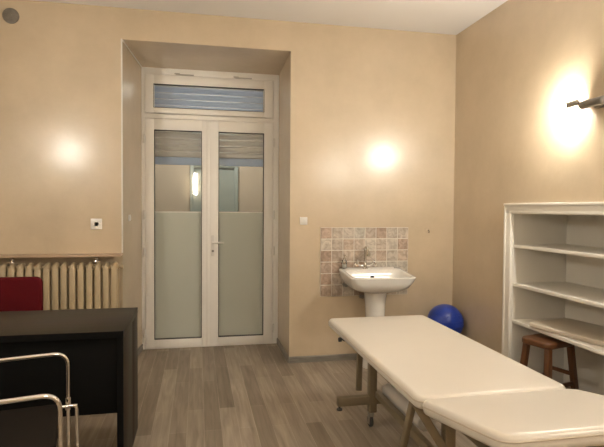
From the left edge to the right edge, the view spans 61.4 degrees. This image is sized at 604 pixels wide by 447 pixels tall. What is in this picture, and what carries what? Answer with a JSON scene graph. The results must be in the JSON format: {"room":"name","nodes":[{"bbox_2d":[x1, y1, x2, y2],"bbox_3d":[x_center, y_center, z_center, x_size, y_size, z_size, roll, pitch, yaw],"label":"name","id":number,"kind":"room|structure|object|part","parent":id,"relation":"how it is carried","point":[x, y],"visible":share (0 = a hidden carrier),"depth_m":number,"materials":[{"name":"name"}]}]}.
{"room":"examination room","nodes":[
{"label":"examination room","id":0,"kind":"room"},
{"bbox_2d":[154,86,262,211],"bbox_3d":[-1.065,-0.329,6.452,5.000,3.200,0.100,0,2,-12],"label":"wall","id":1,"kind":"structure","parent":0,"point":[172,182],"depth_m":6.32,"materials":[{"name":"beige paint"}]},
{"bbox_2d":[190,145,237,211],"bbox_3d":[-1.101,-0.437,6.380,0.600,1.420,0.040,0,2,-12],"label":"porch window","id":2,"kind":"structure","parent":1,"relation":"in","point":[228,175],"depth_m":6.40,"materials":[{"name":"clear glass"}]},
{"bbox_3d":[-1.103,-0.237,6.390,0.500,0.920,0.010,0,2,-12],"label":"panel","id":3,"kind":"part","parent":2,"relation":"part of","materials":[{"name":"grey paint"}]},
{"bbox_2d":[0,0,455,356],"bbox_3d":[-0.538,-0.271,4.754,4.050,2.986,0.760,0,2,-12],"label":"wall","id":4,"kind":"structure","parent":0,"point":[367,115],"depth_m":4.48,"materials":[{"name":"paint"}]},
{"bbox_2d":[2,8,18,23],"bbox_3d":[-2.270,-1.619,3.961,0.120,0.120,0.021,0,2,-12],"label":"air vent","id":5,"kind":"object","parent":4,"relation":"in","point":[10,15],"visible":1,"depth_m":3.96,"materials":[{"name":"metal"}]},
{"bbox_2d":[4,10,16,20],"bbox_3d":[-2.268,-1.619,3.955,0.091,0.078,0.010,0,2,-12],"label":"grille","id":6,"kind":"object","parent":5,"relation":"attached to","point":[9,15],"depth_m":3.96,"materials":[{"name":"metal"}]},
{"bbox_2d":[0,253,121,257],"bbox_3d":[-1.948,0.253,4.016,0.992,0.018,0.150,0,2,-12],"label":"shelf","id":7,"kind":"object","parent":4,"relation":"attached to","point":[72,254],"visible":1,"depth_m":3.99,"materials":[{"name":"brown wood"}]},
{"bbox_2d":[0,257,123,309],"bbox_3d":[-1.919,0.749,4.031,0.963,0.970,0.136,0,2,-12],"label":"radiator","id":8,"kind":"object","parent":4,"relation":"attached to","point":[66,286],"visible":0.42,"depth_m":4.00,"materials":[{"name":"beige metal"}]},
{"bbox_2d":[91,219,101,228],"bbox_3d":[-1.672,0.005,4.135,0.088,0.088,0.012,0,2,-12],"label":"wall socket","id":9,"kind":"object","parent":4,"relation":"attached to","point":[95,223],"visible":1,"depth_m":4.13,"materials":[{"name":"white plastic"}]},
{"bbox_2d":[121,39,122,252],"bbox_3d":[-1.474,-0.630,4.166,0.011,1.746,0.012,0,2,-12],"label":"trim","id":10,"kind":"structure","parent":4,"relation":"attached to","point":[121,39],"depth_m":4.16,"materials":[{"name":"beige paint"}]},
{"bbox_2d":[122,40,141,66],"bbox_3d":[-1.489,-1.487,4.481,0.009,0.045,0.664,0,2,-4],"label":"trim","id":11,"kind":"structure","parent":4,"relation":"attached to","point":[122,40],"depth_m":4.45,"materials":[{"name":"white paint"}]},
{"bbox_2d":[138,344,142,354],"bbox_3d":[-1.505,1.194,4.553,0.012,0.056,0.677,0,2,-5],"label":"baseboard","id":12,"kind":"structure","parent":4,"relation":"attached to","point":[140,349],"depth_m":4.78,"materials":[{"name":"brown wood"}]},
{"bbox_2d":[154,85,262,111],"bbox_3d":[-0.897,-1.299,5.136,1.400,0.494,0.024,0,2,-12],"label":"roller shutter","id":13,"kind":"object","parent":4,"relation":"attached to","point":[250,99],"visible":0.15,"depth_m":5.12,"materials":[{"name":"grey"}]},
{"bbox_2d":[155,131,262,166],"bbox_3d":[-0.888,-0.803,5.093,1.400,0.446,0.028,0,2,-12],"label":"roller shutter","id":14,"kind":"object","parent":4,"relation":"attached to","point":[248,152],"visible":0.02,"depth_m":5.06,"materials":[{"name":"white"}]},
{"bbox_3d":[-0.889,-0.617,5.098,1.400,0.075,0.028,0,2,-12],"label":"rail","id":15,"kind":"part","parent":14,"relation":"part of","materials":[{"name":"blue"}]},
{"bbox_2d":[141,67,278,349],"bbox_3d":[-0.884,-0.135,4.989,1.319,2.697,0.149,0,2,-12],"label":"door","id":16,"kind":"structure","parent":4,"relation":"in","point":[210,276],"depth_m":4.98,"materials":[{"name":"white paint"}]},
{"bbox_3d":[-0.892,-1.234,4.970,1.228,0.366,0.066,0,2,-12],"label":"transom sash","id":17,"kind":"part","parent":16,"relation":"part of","materials":[{"name":"white paint"}]},
{"bbox_3d":[-0.873,0.216,4.981,0.030,0.205,0.012,0,2,-12],"label":"handle plate","id":18,"kind":"part","parent":16,"relation":"part of","materials":[{"name":"white plastic"}]},
{"bbox_2d":[277,338,288,362],"bbox_3d":[-0.186,1.195,4.824,0.012,0.056,0.672,0,2,-11],"label":"baseboard","id":19,"kind":"structure","parent":4,"relation":"attached to","point":[279,344],"depth_m":4.76,"materials":[{"name":"brown wood"}]},
{"bbox_2d":[300,217,306,224],"bbox_3d":[0.015,-0.022,4.479,0.068,0.068,0.015,0,2,-12],"label":"light switch","id":20,"kind":"object","parent":4,"relation":"attached to","point":[303,220],"visible":1,"depth_m":4.47,"materials":[{"name":"white plastic"}]},
{"bbox_2d":[289,353,356,362],"bbox_3d":[0.651,1.206,4.647,1.560,0.056,0.012,0,2,-12],"label":"baseboard","id":21,"kind":"structure","parent":4,"relation":"attached to","point":[352,356],"depth_m":4.54,"materials":[{"name":"brown wood"}]},
{"bbox_2d":[320,227,407,296],"bbox_3d":[0.569,0.343,4.604,0.828,0.618,0.012,0,2,-12],"label":"tile backsplash","id":22,"kind":"structure","parent":4,"relation":"attached to","point":[388,246],"depth_m":4.58,"materials":[{"name":"beige tile"}]},
{"bbox_2d":[33,0,507,34],"bbox_3d":[-0.010,-1.731,1.929,4.150,0.100,5.100,0,2,-12],"label":"ceiling","id":23,"kind":"structure","parent":0,"point":[451,17],"depth_m":4.15,"materials":[{"name":"paint"}]},
{"bbox_2d":[56,343,570,446],"bbox_3d":[0.129,1.344,2.385,4.610,0.100,5.760,0,2,-12],"label":"floor","id":24,"kind":"structure","parent":0,"point":[232,395],"depth_m":3.50,"materials":[{"name":"laminate"}]},
{"bbox_2d":[0,277,42,311],"bbox_3d":[-1.989,0.813,3.306,0.502,0.882,0.554,0,2,-12],"label":"office chair","id":25,"kind":"object","parent":24,"relation":"on","point":[16,293],"visible":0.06,"depth_m":3.46,"materials":[{"name":"red fabric"}]},
{"bbox_2d":[0,352,78,446],"bbox_3d":[-1.233,0.844,1.992,0.648,0.899,0.586,0,2,-22],"label":"chair","id":26,"kind":"object","parent":24,"relation":"on","point":[38,426],"visible":1,"depth_m":2.05,"materials":[{"name":"silver metal"}]},
{"bbox_3d":[-1.210,0.831,1.990,0.470,0.040,0.470,0,2,-22],"label":"seat","id":27,"kind":"part","parent":26,"relation":"part of","materials":[{"name":"black leather"}]},
{"bbox_3d":[-1.100,0.954,1.747,0.509,0.695,0.017,0,2,-22],"label":"frame","id":28,"kind":"part","parent":26,"relation":"part of","materials":[{"name":"silver metal"}]},
{"bbox_3d":[-1.276,1.057,2.274,0.517,0.442,0.015,0,2,-22],"label":"leg","id":29,"kind":"part","parent":26,"relation":"part of","materials":[{"name":"silver metal"}]},
{"bbox_2d":[0,307,137,446],"bbox_3d":[-1.522,0.899,2.719,1.168,0.750,0.618,0,2,-12],"label":"desk","id":30,"kind":"object","parent":24,"relation":"on","point":[100,346],"visible":1,"depth_m":2.52,"materials":[{"name":"laminate"}]},
{"bbox_3d":[-1.464,0.757,2.437,1.102,0.380,0.018,0,2,-12],"label":"modesty panel","id":31,"kind":"part","parent":30,"relation":"part of","materials":[{"name":"black laminate"}]},
{"bbox_3d":[-0.967,0.917,2.835,0.031,0.714,0.611,0,2,-12],"label":"panel","id":32,"kind":"part","parent":30,"relation":"part of","materials":[{"name":"laminate"}]},
{"bbox_2d":[339,246,415,368],"bbox_3d":[0.639,0.719,4.398,0.572,1.042,0.442,0,2,-12],"label":"washbasin","id":33,"kind":"object","parent":24,"relation":"on","point":[375,282],"visible":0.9,"depth_m":4.33,"materials":[{"name":"white ceramic"}]},
{"bbox_2d":[342,255,346,267],"bbox_3d":[0.375,0.335,4.506,0.048,0.120,0.054,0,2,-12],"label":"soap bottle","id":34,"kind":"object","parent":33,"relation":"on","point":[344,258],"visible":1,"depth_m":4.50,"materials":[{"name":"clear plastic"}]},
{"bbox_2d":[354,246,376,268],"bbox_3d":[0.571,0.299,4.509,0.205,0.210,0.115,0,2,-12],"label":"tap","id":35,"kind":"object","parent":33,"relation":"on","point":[366,249],"depth_m":4.53,"materials":[{"name":"silver metal"}]},
{"bbox_2d":[339,267,415,293],"bbox_3d":[0.641,0.497,4.392,0.572,0.192,0.442,0,2,-12],"label":"basin","id":36,"kind":"object","parent":33,"relation":"in","point":[368,280],"depth_m":4.25,"materials":[{"name":"white ceramic"}]},
{"bbox_2d":[328,315,603,446],"bbox_3d":[0.717,0.943,2.575,0.763,0.698,2.086,0,2,-12],"label":"table","id":37,"kind":"object","parent":24,"relation":"on","point":[431,369],"visible":1,"depth_m":2.26,"materials":[{"name":"beige leather"}]},
{"bbox_3d":[0.381,0.928,3.374,0.042,0.346,0.104,1,2,15],"label":"support arm","id":38,"kind":"part","parent":37,"relation":"part of","materials":[{"name":"brown metal"}]},
{"bbox_3d":[0.438,0.969,3.172,0.048,0.410,0.048,0,2,-12],"label":"post","id":39,"kind":"part","parent":37,"relation":"part of","materials":[{"name":"brown metal"}]},
{"bbox_3d":[0.569,1.079,2.682,0.035,0.050,1.060,0,2,-12],"label":"rail","id":40,"kind":"part","parent":37,"relation":"part of","materials":[{"name":"brown wood"}]},
{"bbox_3d":[0.623,0.998,2.170,0.046,0.410,0.046,0,2,-12],"label":"post","id":41,"kind":"part","parent":37,"relation":"part of","materials":[{"name":"brown wood"}]},
{"bbox_3d":[0.843,1.079,2.738,0.035,0.050,1.060,0,2,-12],"label":"rail","id":42,"kind":"part","parent":37,"relation":"part of","materials":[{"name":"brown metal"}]},
{"bbox_2d":[520,333,578,389],"bbox_3d":[1.717,1.034,3.554,0.331,0.474,0.275,0,2,-27],"label":"wooden stool","id":43,"kind":"object","parent":24,"relation":"on","point":[540,340],"visible":0.59,"depth_m":3.50,"materials":[{"name":"brown wood"}]},
{"bbox_3d":[1.556,1.049,3.588,0.074,0.440,0.070,0,2,-27],"label":"leg","id":44,"kind":"part","parent":43,"relation":"part of","materials":[{"name":"brown wood"}]},
{"bbox_3d":[1.648,1.055,3.405,0.074,0.440,0.070,0,2,-27],"label":"leg","id":45,"kind":"part","parent":43,"relation":"part of","materials":[{"name":"brown wood"}]},
{"bbox_3d":[1.719,0.818,3.548,0.310,0.043,0.244,0,2,-27],"label":"seat","id":46,"kind":"part","parent":43,"relation":"part of","materials":[{"name":"brown wood"}]},
{"bbox_3d":[1.878,1.053,3.520,0.074,0.440,0.070,0,2,-27],"label":"leg","id":47,"kind":"part","parent":43,"relation":"part of","materials":[{"name":"brown wood"}]},
{"bbox_2d":[501,202,603,394],"bbox_3d":[1.938,0.570,3.378,0.508,1.415,1.315,0,2,-12],"label":"shelves","id":48,"kind":"object","parent":24,"relation":"on","point":[553,253],"visible":0.75,"depth_m":3.88,"materials":[{"name":"white paint"}]},
{"bbox_3d":[1.825,0.593,3.939,0.464,1.337,0.024,0,2,-12],"label":"panel","id":49,"kind":"part","parent":48,"relation":"part of","materials":[{"name":"white paint"}]},
{"bbox_3d":[1.942,0.762,3.385,0.458,0.024,1.124,0,2,-12],"label":"shelf","id":50,"kind":"part","parent":48,"relation":"part of","materials":[{"name":"white paint"}]},
{"bbox_3d":[1.944,0.482,3.377,0.458,0.024,1.124,0,2,-12],"label":"shelf","id":51,"kind":"part","parent":48,"relation":"part of","materials":[{"name":"white paint"}]},
{"bbox_3d":[1.946,0.188,3.369,0.458,0.024,1.124,0,2,-12],"label":"shelf","id":52,"kind":"part","parent":48,"relation":"part of","materials":[{"name":"white paint"}]},
{"bbox_2d":[529,318,603,346],"bbox_3d":[1.934,0.730,3.395,0.407,0.040,0.727,0,2,-23],"label":"pad","id":53,"kind":"object","parent":48,"relation":"on","point":[586,332],"visible":1,"depth_m":3.44,"materials":[{"name":"beige plastic"}]},
{"bbox_3d":[2.177,0.599,3.428,0.020,1.357,1.165,0,2,-12],"label":"panel","id":54,"kind":"part","parent":48,"relation":"part of","materials":[{"name":"white paint"}]},
{"bbox_3d":[1.284,1.142,4.571,0.290,0.195,0.310,0,2,-12],"label":"storage box","id":55,"kind":"object","parent":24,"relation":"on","visible":0},
{"bbox_2d":[427,304,463,332],"bbox_3d":[1.285,0.884,4.569,0.322,0.320,0.322,0,2,-12],"label":"exercise ball","id":56,"kind":"object","parent":55,"relation":"on","point":[447,315],"visible":0.59,"depth_m":4.46,"materials":[{"name":"blue plastic"}]},
{"bbox_2d":[452,0,603,353],"bbox_3d":[1.964,-0.187,2.378,0.100,2.986,4.900,0,2,-12],"label":"wall","id":57,"kind":"structure","parent":0,"point":[518,66],"depth_m":3.84,"materials":[{"name":"paint"}]},
{"bbox_2d":[564,95,603,109],"bbox_3d":[1.725,-0.718,2.988,0.123,0.068,0.404,0,2,-12],"label":"wall sconce","id":58,"kind":"object","parent":57,"relation":"attached to","point":[598,102],"visible":1,"depth_m":3.01,"materials":[{"name":"grey metal"}]}
]}

